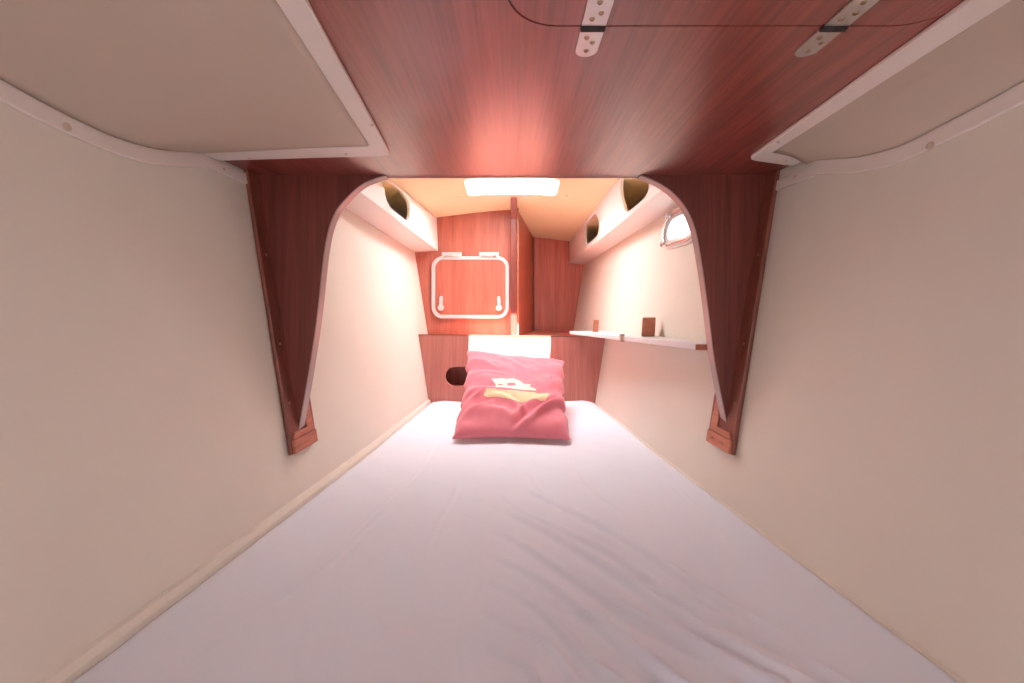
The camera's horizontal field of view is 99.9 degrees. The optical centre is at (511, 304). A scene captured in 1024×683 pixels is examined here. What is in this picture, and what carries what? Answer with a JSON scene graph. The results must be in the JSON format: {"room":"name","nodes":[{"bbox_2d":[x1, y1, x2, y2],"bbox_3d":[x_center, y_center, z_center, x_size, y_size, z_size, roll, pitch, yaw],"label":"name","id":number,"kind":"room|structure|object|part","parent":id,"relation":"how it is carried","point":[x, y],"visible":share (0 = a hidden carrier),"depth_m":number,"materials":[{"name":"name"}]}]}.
{"room":"boat sleeping cabin","nodes":[
{"label":"boat sleeping cabin","id":0,"kind":"room"},
{"bbox_2d":[0,79,427,682],"bbox_3d":[-0.501,-0.048,1.006,0.193,1.103,3.130,0,0,4],"label":"wall","id":1,"kind":"structure","parent":0,"point":[142,431],"depth_m":0.57,"materials":[{"name":"beige paint"}]},
{"bbox_2d":[0,80,246,183],"bbox_3d":[-0.553,-0.237,0.491,0.015,0.061,0.746,0,0,4],"label":"edging strip","id":2,"kind":"object","parent":1,"relation":"attached to","point":[10,95],"visible":1,"depth_m":0.57,"materials":[{"name":"white plastic"}]},
{"bbox_2d":[36,399,430,682],"bbox_3d":[-0.436,0.418,0.674,0.021,0.098,2.356,0,0,4],"label":"baseboard","id":3,"kind":"structure","parent":1,"relation":"attached to","point":[98,650],"depth_m":0.59,"materials":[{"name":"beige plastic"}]},
{"bbox_2d":[244,170,317,454],"bbox_3d":[-0.480,0.015,0.903,0.110,0.569,0.094,0,0,0],"label":"batten","id":4,"kind":"object","parent":1,"relation":"attached to","point":[297,440],"visible":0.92,"depth_m":0.87,"materials":[{"name":"brown wood"}]},
{"bbox_2d":[345,178,437,251],"bbox_3d":[-0.444,-0.359,1.458,0.123,0.230,1.094,0,0,4],"label":"locker","id":5,"kind":"object","parent":1,"relation":"attached to","point":[417,232],"visible":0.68,"depth_m":1.59,"materials":[{"name":"white laminate"}]},
{"bbox_2d":[418,334,604,402],"bbox_3d":[0.001,0.288,1.859,0.808,0.323,0.020,0,0,0],"label":"headboard","id":6,"kind":"object","parent":1,"relation":"attached to","point":[581,355],"visible":0.51,"depth_m":1.85,"materials":[{"name":"brown wood"}]},
{"bbox_2d":[415,210,510,384],"bbox_3d":[-0.221,0.028,2.009,0.495,0.945,0.018,0,0,0],"label":"wall","id":7,"kind":"structure","parent":0,"point":[471,234],"depth_m":2.00,"materials":[{"name":"brown wood"}]},
{"bbox_2d":[431,252,508,318],"bbox_3d":[-0.193,-0.091,1.988,0.360,0.307,0.021,0,0,0],"label":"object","id":8,"kind":"structure","parent":7,"relation":"in","point":[462,287],"depth_m":1.99,"materials":[{"name":"mahogany"},{"name":"white plastic"}]},
{"bbox_3d":[-0.329,0.013,1.985,0.029,0.029,0.011,0,0,0],"label":"knob","id":9,"kind":"part","parent":8,"relation":"part of","materials":[{"name":"grey plastic"}]},
{"bbox_3d":[-0.060,0.013,1.985,0.029,0.029,0.011,0,0,0],"label":"knob","id":10,"kind":"part","parent":8,"relation":"part of","materials":[{"name":"grey plastic"}]},
{"bbox_2d":[524,331,581,335],"bbox_3d":[0.000,0.156,2.179,0.800,0.012,0.620,0,0,0],"label":"ledge","id":11,"kind":"object","parent":7,"relation":"attached to","point":[533,333],"visible":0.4,"depth_m":2.26,"materials":[{"name":"brown wood"}]},
{"bbox_2d":[259,175,764,429],"bbox_3d":[0.000,-0.136,0.901,1.139,0.794,0.023,0,0,0],"label":"wall","id":12,"kind":"structure","parent":0,"point":[721,212],"depth_m":0.89,"materials":[{"name":"brown wood"}]},
{"bbox_3d":[-0.353,-0.004,0.901,0.181,0.530,0.023,0,0,0],"label":"edge trim","id":13,"kind":"part","parent":12,"relation":"part of","materials":[{"name":"brown"}]},
{"bbox_3d":[0.358,-0.004,0.901,0.183,0.530,0.023,0,0,0],"label":"edge trim","id":14,"kind":"part","parent":12,"relation":"part of","materials":[{"name":"brown"}]},
{"bbox_2d":[381,178,648,242],"bbox_3d":[0.000,-0.447,1.715,1.040,0.214,1.650,0,0,0],"label":"ceiling","id":15,"kind":"structure","parent":0,"point":[559,215],"depth_m":1.80,"materials":[{"name":"paint"}]},
{"bbox_2d":[465,179,558,195],"bbox_3d":[0.000,-0.487,1.677,0.388,0.068,0.214,0,0,0],"label":"ceiling light","id":16,"kind":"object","parent":15,"relation":"attached to","point":[487,188],"depth_m":1.76,"materials":[{"name":"white plastic"}]},
{"bbox_2d":[519,213,532,334],"bbox_3d":[0.066,0.028,2.247,0.018,0.944,0.500,0,0,11],"label":"wall","id":17,"kind":"structure","parent":0,"point":[525,236],"depth_m":2.22,"materials":[{"name":"brown wood"}]},
{"bbox_2d":[511,197,518,334],"bbox_3d":[0.012,-0.146,1.908,0.036,0.621,0.182,0,0,0],"label":"trim","id":18,"kind":"structure","parent":17,"relation":"attached to","point":[514,210],"depth_m":1.93,"materials":[{"name":"brown wood"}]},
{"bbox_2d":[533,237,534,330],"bbox_3d":[0.127,-0.121,2.483,0.010,0.541,0.014,0,0,0],"label":"bead","id":19,"kind":"object","parent":17,"relation":"attached to","point":[533,237],"visible":0.98,"depth_m":2.48,"materials":[{"name":"brown wood"}]},
{"bbox_2d":[535,237,583,330],"bbox_3d":[0.266,0.051,2.499,0.331,0.898,0.018,0,0,0],"label":"wall","id":20,"kind":"structure","parent":0,"point":[557,280],"depth_m":2.49,"materials":[{"name":"brown wood"}]},
{"bbox_2d":[225,0,944,174],"bbox_3d":[0.000,-0.278,-0.055,1.269,0.018,1.890,0,0,0],"label":"ceiling","id":21,"kind":"structure","parent":0,"point":[449,87],"depth_m":0.53,"materials":[{"name":"brown wood"}]},
{"bbox_2d":[0,0,388,160],"bbox_3d":[-0.358,-0.249,0.168,0.506,0.039,1.235,0,0,0],"label":"panel","id":22,"kind":"object","parent":21,"relation":"attached to","point":[221,80],"visible":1,"depth_m":0.48,"materials":[{"name":"white plastic"}]},
{"bbox_3d":[-0.192,-0.266,0.212,0.308,0.006,1.308,0,0,-19],"label":"frame","id":23,"kind":"part","parent":22,"relation":"part of","materials":[{"name":"white plastic"}]},
{"bbox_2d":[511,0,963,56],"bbox_3d":[0.204,-0.273,0.192,0.414,0.019,0.540,0,0,0],"label":"lid","id":24,"kind":"object","parent":21,"relation":"attached to","point":[834,17],"visible":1,"depth_m":0.40,"materials":[{"name":"brown wood"}]},
{"bbox_3d":[0.204,-0.276,0.168,0.414,0.014,0.491,0,0,0],"label":"panel","id":25,"kind":"part","parent":24,"relation":"part of","materials":[{"name":"brown wood"}]},
{"bbox_2d":[751,0,1023,165],"bbox_3d":[0.473,-0.245,0.183,0.274,0.047,1.266,0,0,0],"label":"panel","id":26,"kind":"object","parent":21,"relation":"attached to","point":[973,54],"visible":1,"depth_m":0.51,"materials":[{"name":"white plastic"}]},
{"bbox_2d":[573,81,1023,682],"bbox_3d":[0.501,-0.048,1.006,0.193,1.103,3.130,0,0,-4],"label":"wall","id":27,"kind":"structure","parent":0,"point":[880,444],"depth_m":0.58,"materials":[{"name":"beige paint"}]},
{"bbox_2d":[569,178,676,263],"bbox_3d":[0.438,-0.361,1.702,0.145,0.254,1.580,0,0,-2],"label":"locker","id":28,"kind":"object","parent":27,"relation":"attached to","point":[616,223],"visible":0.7,"depth_m":1.64,"materials":[{"name":"white laminate"}]},
{"bbox_2d":[570,331,706,349],"bbox_3d":[0.400,0.105,1.402,0.154,0.039,0.931,0,0,-9],"label":"wall shelf","id":29,"kind":"object","parent":27,"relation":"attached to","point":[622,337],"visible":0.84,"depth_m":1.20,"materials":[{"name":"white wood"}]},
{"bbox_2d":[593,320,598,331],"bbox_3d":[0.333,0.084,1.708,0.029,0.050,0.011,0,0,-15],"label":"wooden block","id":30,"kind":"object","parent":29,"relation":"on","point":[595,322],"visible":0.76,"depth_m":1.70,"materials":[{"name":"brown wood"}]},
{"bbox_2d":[641,317,655,336],"bbox_3d":[0.415,0.067,1.308,0.048,0.058,0.011,0,0,-8],"label":"wooden block","id":31,"kind":"object","parent":29,"relation":"on","point":[648,323],"visible":1,"depth_m":1.30,"materials":[{"name":"brown wood"}]},
{"bbox_2d":[660,208,691,249],"bbox_3d":[0.496,-0.233,1.264,0.043,0.125,0.244,0,0,-8],"label":"window","id":32,"kind":"structure","parent":27,"relation":"in","point":[666,242],"depth_m":1.32,"materials":[{"name":"white plastic"}]},
{"bbox_3d":[0.500,-0.232,1.265,0.024,0.092,0.204,0,0,-4],"label":"frame","id":33,"kind":"part","parent":32,"relation":"part of","materials":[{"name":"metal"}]},
{"bbox_2d":[706,170,779,454],"bbox_3d":[0.480,0.015,0.903,0.110,0.569,0.094,0,0,0],"label":"batten","id":34,"kind":"object","parent":27,"relation":"attached to","point":[721,434],"visible":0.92,"depth_m":0.87,"materials":[{"name":"brown wood"}]},
{"bbox_2d":[594,403,965,682],"bbox_3d":[0.436,0.432,0.674,0.016,0.098,2.355,0,0,-4],"label":"baseboard","id":35,"kind":"structure","parent":27,"relation":"attached to","point":[861,607],"depth_m":0.61,"materials":[{"name":"beige plastic"}]},
{"bbox_2d":[776,82,1023,190],"bbox_3d":[0.552,-0.232,0.491,0.015,0.067,0.745,0,0,-4],"label":"edging strip","id":36,"kind":"object","parent":27,"relation":"attached to","point":[1013,97],"visible":1,"depth_m":0.57,"materials":[{"name":"white plastic"}]},
{"bbox_3d":[0.000,0.515,1.005,1.046,0.020,3.110,0,0,0],"label":"floor","id":37,"kind":"structure","parent":0,"visible":0},
{"bbox_2d":[73,401,957,682],"bbox_3d":[0.003,0.437,0.698,1.033,0.132,2.296,0,0,0],"label":"mattress","id":38,"kind":"object","parent":37,"relation":"on","point":[589,557],"visible":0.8,"depth_m":0.59,"materials":[{"name":"white fabric"}]},
{"bbox_2d":[452,350,570,439],"bbox_3d":[0.017,0.289,1.494,0.396,0.218,0.481,0,0,0],"label":"cushion","id":39,"kind":"object","parent":38,"relation":"on","point":[504,395],"visible":1,"depth_m":1.40,"materials":[{"name":"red fabric"}]},
{"bbox_2d":[492,378,535,390],"bbox_3d":[0.004,0.271,1.469,0.154,0.033,0.061,0,0,0],"label":"print","id":40,"kind":"object","parent":39,"relation":"attached to","point":[498,384],"depth_m":1.47,"materials":[{"name":"beige fabric"}]},
{"bbox_2d":[484,388,548,402],"bbox_3d":[0.017,0.295,1.406,0.220,0.040,0.053,0,0,0],"label":"print","id":41,"kind":"object","parent":39,"relation":"attached to","point":[491,395],"depth_m":1.41,"materials":[{"name":"yellow fabric"}]}
]}

